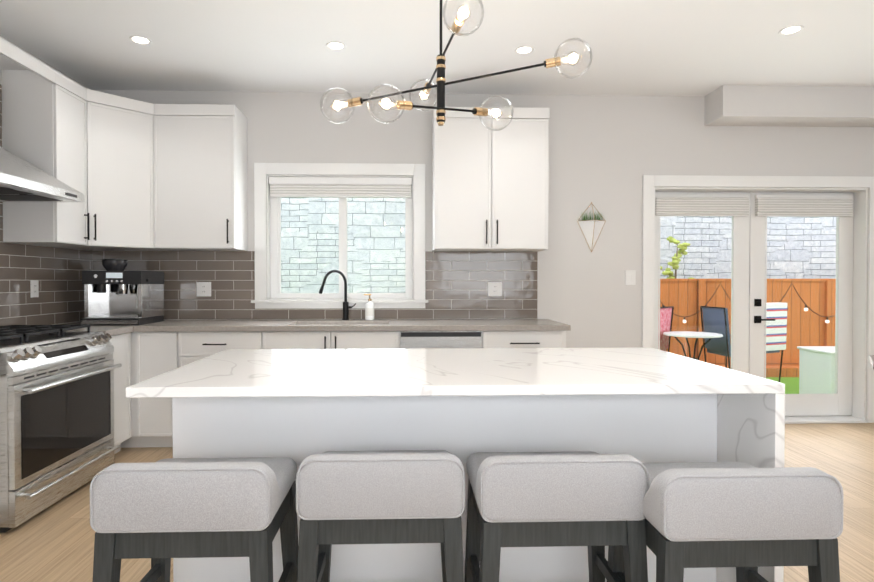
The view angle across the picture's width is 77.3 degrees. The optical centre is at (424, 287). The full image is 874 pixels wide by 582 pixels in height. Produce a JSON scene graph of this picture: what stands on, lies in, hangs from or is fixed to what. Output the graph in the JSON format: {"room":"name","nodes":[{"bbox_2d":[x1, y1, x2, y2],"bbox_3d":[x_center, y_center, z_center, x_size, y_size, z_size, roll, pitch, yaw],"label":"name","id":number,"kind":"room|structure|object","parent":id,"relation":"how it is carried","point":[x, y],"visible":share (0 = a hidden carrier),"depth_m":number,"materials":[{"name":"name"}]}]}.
{"room":"kitchen","nodes":[
{"label":"kitchen","id":0,"kind":"room"},
{"bbox_2d":[0,35,90,324],"bbox_3d":[-2.742,-0.182,0.527,0.200,2.822,8.040,0,1,-2],"label":"wall","id":1,"kind":"structure","parent":0,"point":[5,63],"depth_m":3.64,"materials":[{"name":"white paint"}]},
{"bbox_2d":[0,146,83,201],"bbox_3d":[-2.453,-0.921,3.079,0.520,0.758,0.920,0,1,-2],"label":"range hood","id":2,"kind":"object","parent":1,"relation":"attached to","point":[21,180],"visible":1,"depth_m":3.19,"materials":[{"name":"silver metal"}]},
{"bbox_2d":[2,65,87,248],"bbox_3d":[-2.560,-0.852,3.724,0.360,1.114,0.360,0,1,-2],"label":"upper cabinet","id":3,"kind":"object","parent":1,"relation":"attached to","point":[45,112],"depth_m":3.55,"materials":[{"name":"white wood"}]},
{"bbox_2d":[0,84,91,325],"bbox_3d":[-2.713,-0.504,2.915,0.008,1.588,3.240,0,1,-2],"label":"backsplash","id":4,"kind":"structure","parent":1,"relation":"attached to","point":[58,271],"depth_m":3.90,"materials":[{"name":"tile"}]},
{"bbox_2d":[30,280,38,297],"bbox_3d":[-2.733,0.011,3.831,0.008,0.120,0.075,0,1,-2],"label":"electrical outlet","id":5,"kind":"object","parent":4,"relation":"attached to","point":[34,285],"visible":1,"depth_m":3.83,"materials":[{"name":"white plastic"}]},
{"bbox_2d":[0,423,873,581],"bbox_3d":[1.837,1.257,0.683,9.362,0.060,8.454,0,1,-2],"label":"floor","id":6,"kind":"structure","parent":0,"point":[54,542],"depth_m":2.77,"materials":[{"name":"brown wood"}]},
{"bbox_2d":[0,325,121,532],"bbox_3d":[-2.318,0.725,3.102,0.753,0.950,0.916,0,1,-2],"label":"range","id":7,"kind":"object","parent":6,"relation":"on","point":[56,413],"visible":1,"depth_m":2.96,"materials":[{"name":"silver metal"}]},
{"bbox_2d":[109,331,131,453],"bbox_3d":[-2.429,0.757,3.763,0.623,0.870,0.405,0,1,-2],"label":"base cabinet","id":8,"kind":"object","parent":6,"relation":"on","point":[122,344],"depth_m":3.86,"materials":[{"name":"white wood"}]},
{"bbox_2d":[140,331,183,446],"bbox_3d":[-1.935,0.752,4.273,0.320,0.870,0.627,0,1,-2],"label":"base cabinet","id":9,"kind":"object","parent":6,"relation":"on","point":[144,352],"depth_m":3.97,"materials":[{"name":"white wood"}]},
{"bbox_2d":[64,327,131,334],"bbox_3d":[-2.413,0.303,3.735,0.652,0.040,0.357,0,1,-2],"label":"countertop","id":10,"kind":"structure","parent":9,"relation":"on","point":[110,330],"depth_m":3.70,"materials":[{"name":"grey stone"}]},
{"bbox_2d":[56,319,570,330],"bbox_3d":[-0.844,0.296,4.289,3.824,0.040,0.653,0,1,-2],"label":"countertop","id":11,"kind":"structure","parent":9,"relation":"on","point":[314,324],"depth_m":4.01,"materials":[{"name":"grey stone"}]},
{"bbox_2d":[80,259,163,324],"bbox_3d":[-2.296,0.029,4.169,0.444,0.495,0.452,0,1,-2],"label":"coffee machine","id":12,"kind":"object","parent":11,"relation":"on","point":[115,293],"visible":1,"depth_m":4.12,"materials":[{"name":"silver plastic"}]},
{"bbox_2d":[319,270,355,319],"bbox_3d":[-0.708,0.066,4.471,0.286,0.415,0.206,0,1,-2],"label":"faucet","id":13,"kind":"object","parent":11,"relation":"on","point":[346,306],"visible":1,"depth_m":4.53,"materials":[{"name":"black metal"}]},
{"bbox_2d":[364,294,373,319],"bbox_3d":[-0.460,0.164,4.543,0.088,0.217,0.077,0,1,-2],"label":"soap dispenser","id":14,"kind":"object","parent":11,"relation":"on","point":[369,309],"visible":0.98,"depth_m":4.51,"materials":[{"name":"white ceramic"}]},
{"bbox_2d":[90,457,298,581],"bbox_3d":[-0.634,0.841,1.595,0.482,0.752,0.402,0,1,-2],"label":"stool","id":15,"kind":"object","parent":6,"relation":"on","point":[161,513],"visible":1,"depth_m":1.41,"materials":[{"name":"fabric"}]},
{"bbox_2d":[184,331,267,365],"bbox_3d":[-1.500,0.751,4.287,0.659,0.870,0.627,0,1,-2],"label":"base cabinet","id":16,"kind":"object","parent":6,"relation":"on","point":[198,345],"depth_m":3.98,"materials":[{"name":"white wood"}]},
{"bbox_2d":[268,331,399,348],"bbox_3d":[-0.706,0.751,4.311,1.027,0.870,0.627,0,1,-2],"label":"base cabinet","id":17,"kind":"object","parent":6,"relation":"on","point":[276,339],"depth_m":4.00,"materials":[{"name":"white wood"}]},
{"bbox_2d":[296,450,464,581],"bbox_3d":[-0.124,0.840,1.671,0.482,0.752,0.402,0,1,-2],"label":"stool","id":18,"kind":"object","parent":6,"relation":"on","point":[381,497],"visible":1,"depth_m":1.48,"materials":[{"name":"fabric"}]},
{"bbox_2d":[400,331,487,348],"bbox_3d":[0.113,0.751,4.337,0.663,0.870,0.627,0,1,-2],"label":"base cabinet","id":19,"kind":"object","parent":6,"relation":"on","point":[408,339],"depth_m":4.02,"materials":[{"name":"white"}]},
{"bbox_2d":[400,331,481,348],"bbox_3d":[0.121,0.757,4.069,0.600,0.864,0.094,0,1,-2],"label":"dishwasher","id":20,"kind":"object","parent":19,"relation":"in","point":[408,339],"depth_m":4.02,"materials":[{"name":"silver metal"}]},
{"bbox_2d":[126,348,784,581],"bbox_3d":[0.097,0.751,2.102,1.988,0.920,0.910,0,1,-2],"label":"kitchen island","id":21,"kind":"object","parent":6,"relation":"on","point":[641,405],"visible":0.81,"depth_m":1.95,"materials":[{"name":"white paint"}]},
{"bbox_2d":[488,331,565,347],"bbox_3d":[0.732,0.751,4.356,0.629,0.870,0.627,0,1,-2],"label":"base cabinet","id":22,"kind":"object","parent":6,"relation":"on","point":[496,339],"depth_m":4.05,"materials":[{"name":"white wood"}]},
{"bbox_2d":[464,451,649,581],"bbox_3d":[0.373,0.840,1.656,0.482,0.752,0.402,0,1,-2],"label":"stool","id":23,"kind":"object","parent":6,"relation":"on","point":[592,501],"visible":1,"depth_m":1.47,"materials":[{"name":"fabric"}]},
{"bbox_2d":[607,462,843,581],"bbox_3d":[0.815,0.841,1.550,0.482,0.752,0.402,0,1,-2],"label":"stool","id":24,"kind":"object","parent":6,"relation":"on","point":[746,520],"visible":0.88,"depth_m":1.36,"materials":[{"name":"fabric"}]},
{"bbox_2d":[869,355,873,368],"bbox_3d":[3.469,0.817,3.363,1.732,0.760,0.320,0,1,-2],"label":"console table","id":25,"kind":"object","parent":6,"relation":"on","point":[871,358],"visible":1,"depth_m":3.35,"materials":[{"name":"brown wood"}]},
{"bbox_2d":[0,0,873,126],"bbox_3d":[1.837,-1.519,0.652,9.362,0.352,8.454,0,1,-2],"label":"ceiling","id":26,"kind":"structure","parent":0,"point":[739,62],"depth_m":3.73,"materials":[{"name":"white paint"}]},
{"bbox_2d":[129,36,151,44],"bbox_3d":[-1.870,-1.625,3.599,0.136,0.006,0.136,0,1,-2],"label":"recessed light","id":27,"kind":"object","parent":26,"relation":"in","point":[140,40],"visible":1,"depth_m":3.60,"materials":[{"name":"white"}]},
{"bbox_2d":[326,41,345,50],"bbox_3d":[-0.596,-1.626,3.684,0.136,0.006,0.136,0,1,-2],"label":"recessed light","id":28,"kind":"object","parent":26,"relation":"in","point":[335,45],"visible":1,"depth_m":3.68,"materials":[{"name":"white"}]},
{"bbox_2d":[320,0,592,130],"bbox_3d":[0.105,-1.126,2.276,1.094,0.972,0.848,0,1,-2],"label":"chandelier","id":29,"kind":"object","parent":26,"relation":"hanging from","point":[439,86],"visible":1,"depth_m":2.22,"materials":[{"name":"clear glass"}]},
{"bbox_2d":[514,46,533,54],"bbox_3d":[0.686,-1.627,3.753,0.136,0.006,0.136,0,1,-2],"label":"recessed light","id":30,"kind":"object","parent":26,"relation":"in","point":[522,50],"visible":1,"depth_m":3.76,"materials":[{"name":"white"}]},
{"bbox_2d":[778,25,803,35],"bbox_3d":[2.318,-1.623,3.454,0.136,0.006,0.136,0,1,-2],"label":"recessed light","id":31,"kind":"object","parent":26,"relation":"in","point":[791,30],"visible":1,"depth_m":3.46,"materials":[{"name":"white"}]},
{"bbox_2d":[94,90,873,410],"bbox_3d":[1.708,-0.230,4.791,9.362,2.822,0.200,0,1,-2],"label":"wall","id":32,"kind":"structure","parent":0,"point":[606,153],"depth_m":4.68,"materials":[{"name":"white paint"}]},
{"bbox_2d":[80,89,163,250],"bbox_3d":[-2.414,-0.857,4.212,0.683,1.114,0.683,0,1,-2],"label":"upper cabinet","id":33,"kind":"object","parent":32,"relation":"attached to","point":[142,175],"depth_m":4.06,"materials":[{"name":"white wood"}]},
{"bbox_2d":[156,104,247,250],"bbox_3d":[-1.798,-0.859,4.393,0.638,1.114,0.360,0,1,-2],"label":"upper cabinet","id":34,"kind":"object","parent":32,"relation":"attached to","point":[202,202],"depth_m":4.24,"materials":[{"name":"white wood"}]},
{"bbox_2d":[92,251,537,319],"bbox_3d":[-0.901,-0.016,4.608,3.734,0.575,0.007,0,1,-2],"label":"backsplash","id":35,"kind":"structure","parent":32,"relation":"attached to","point":[456,284],"depth_m":4.62,"materials":[{"name":"tile"}]},
{"bbox_2d":[196,282,210,295],"bbox_3d":[-1.846,0.017,4.571,0.120,0.120,0.008,0,1,-2],"label":"electrical outlet","id":36,"kind":"object","parent":35,"relation":"attached to","point":[203,288],"visible":1,"depth_m":4.57,"materials":[{"name":"white plastic"}]},
{"bbox_2d":[488,282,501,295],"bbox_3d":[0.600,0.016,4.647,0.120,0.120,0.008,0,1,-2],"label":"electrical outlet","id":37,"kind":"object","parent":35,"relation":"attached to","point":[494,288],"visible":1,"depth_m":4.64,"materials":[{"name":"white plastic"}]},
{"bbox_2d":[251,163,427,308],"bbox_3d":[-0.709,-0.431,4.656,1.482,1.221,0.175,0,1,-2],"label":"window","id":38,"kind":"structure","parent":32,"relation":"in","point":[265,300],"depth_m":4.61,"materials":[{"name":"white wood"}]},
{"bbox_2d":[269,177,411,197],"bbox_3d":[-0.709,-0.847,4.642,1.204,0.166,0.058,0,1,-2],"label":"window blind","id":39,"kind":"object","parent":38,"relation":"attached to","point":[346,187],"visible":0.98,"depth_m":4.62,"materials":[{"name":"white fabric"}]},
{"bbox_2d":[432,107,549,250],"bbox_3d":[0.524,-0.860,4.473,0.908,1.114,0.345,0,1,-2],"label":"upper cabinet","id":40,"kind":"object","parent":32,"relation":"attached to","point":[490,188],"depth_m":4.31,"materials":[{"name":"white wood"}]},
{"bbox_2d":[577,202,605,251],"bbox_3d":[1.431,-0.512,4.633,0.246,0.429,0.090,0,1,-2],"label":"hanging planter","id":41,"kind":"object","parent":32,"relation":"attached to","point":[591,230],"visible":0.96,"depth_m":4.65,"materials":[{"name":"white ceramic"}]},
{"bbox_2d":[625,270,635,284],"bbox_3d":[1.769,-0.081,4.691,0.088,0.125,0.008,0,1,-2],"label":"light switch","id":42,"kind":"object","parent":32,"relation":"attached to","point":[630,277],"visible":1,"depth_m":4.69,"materials":[{"name":"white plastic"}]},
{"bbox_2d":[655,194,748,215],"bbox_3d":[2.442,-0.724,4.811,0.836,0.192,0.046,0,1,-2],"label":"door blind","id":43,"kind":"object","parent":32,"relation":"attached to","point":[701,204],"visible":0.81,"depth_m":4.79,"materials":[{"name":"white fabric"}]},
{"bbox_2d":[642,175,873,423],"bbox_3d":[2.911,0.110,4.817,2.085,2.140,0.229,0,1,-2],"label":"door frame","id":44,"kind":"structure","parent":32,"relation":"attached to","point":[863,308],"depth_m":4.86,"materials":[{"name":"white wood"}]},
{"bbox_2d":[755,194,852,216],"bbox_3d":[3.364,-0.724,4.840,0.868,0.192,0.046,0,1,-2],"label":"door blind","id":45,"kind":"object","parent":32,"relation":"attached to","point":[805,205],"visible":0.98,"depth_m":4.82,"materials":[{"name":"white fabric"}]},
{"label":"outside","id":46,"kind":"structure","parent":0,"visible":0},
{"bbox_2d":[766,377,798,393],"bbox_3d":[0.878,1.341,8.363,26.000,0.100,6.936,0,1,-2],"label":"ground","id":47,"kind":"structure","parent":46,"point":[793,387],"depth_m":7.38,"materials":[{"name":"green plant"}]},
{"bbox_2d":[281,197,835,292],"bbox_3d":[0.841,-1.397,9.500,26.000,5.350,0.400,0,1,-2],"label":"stone wall","id":48,"kind":"structure","parent":47,"relation":"on","point":[332,253],"depth_m":9.26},
{"bbox_2d":[658,306,673,351],"bbox_3d":[2.957,0.777,7.308,0.500,1.050,0.540,-1,1,-42],"label":"outdoor chair","id":49,"kind":"object","parent":47,"relation":"on","point":[665,323],"depth_m":7.18,"materials":[{"name":"pink fabric"}]},
{"bbox_2d":[660,236,693,278],"bbox_3d":[4.121,0.225,8.913,0.669,2.120,0.320,0,1,-2],"label":"tree","id":50,"kind":"object","parent":47,"relation":"on","point":[674,262],"depth_m":8.87,"materials":[{"name":"green plant"}]},
{"bbox_2d":[663,331,722,360],"bbox_3d":[3.384,0.949,6.904,0.680,0.724,0.680,0,1,-2],"label":"patio table","id":51,"kind":"object","parent":47,"relation":"on","point":[693,333],"depth_m":6.83,"materials":[{"name":"white metal"}]},
{"bbox_2d":[700,306,730,368],"bbox_3d":[4.016,0.779,7.168,0.540,1.050,0.500,0,1,-7],"label":"outdoor chair","id":52,"kind":"object","parent":47,"relation":"on","point":[722,329],"depth_m":7.09,"materials":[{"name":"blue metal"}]},
{"bbox_2d":[660,279,835,376],"bbox_3d":[6.181,0.584,8.033,8.009,1.419,0.729,0,1,-2],"label":"fence","id":53,"kind":"object","parent":47,"relation":"on","point":[805,290],"depth_m":8.17,"materials":[{"name":"orange wood"}]},
{"bbox_2d":[660,283,834,322],"bbox_3d":[5.956,0.237,8.072,7.353,0.599,0.358,0,1,-2],"label":"bulbs","id":54,"kind":"object","parent":53,"relation":"hanging from","point":[805,308],"depth_m":8.08,"materials":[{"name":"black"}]},
{"bbox_2d":[725,303,787,381],"bbox_3d":[4.526,0.753,7.438,0.500,1.096,0.565,0,1,-22],"label":"outdoor chair","id":55,"kind":"object","parent":47,"relation":"on","point":[780,332],"depth_m":7.19,"materials":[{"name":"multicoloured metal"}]},
{"bbox_2d":[797,346,834,393],"bbox_3d":[4.901,1.017,6.402,0.720,0.589,0.540,0,1,-2],"label":"storage box","id":56,"kind":"object","parent":47,"relation":"on","point":[829,377],"depth_m":6.37,"materials":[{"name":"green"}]}
]}

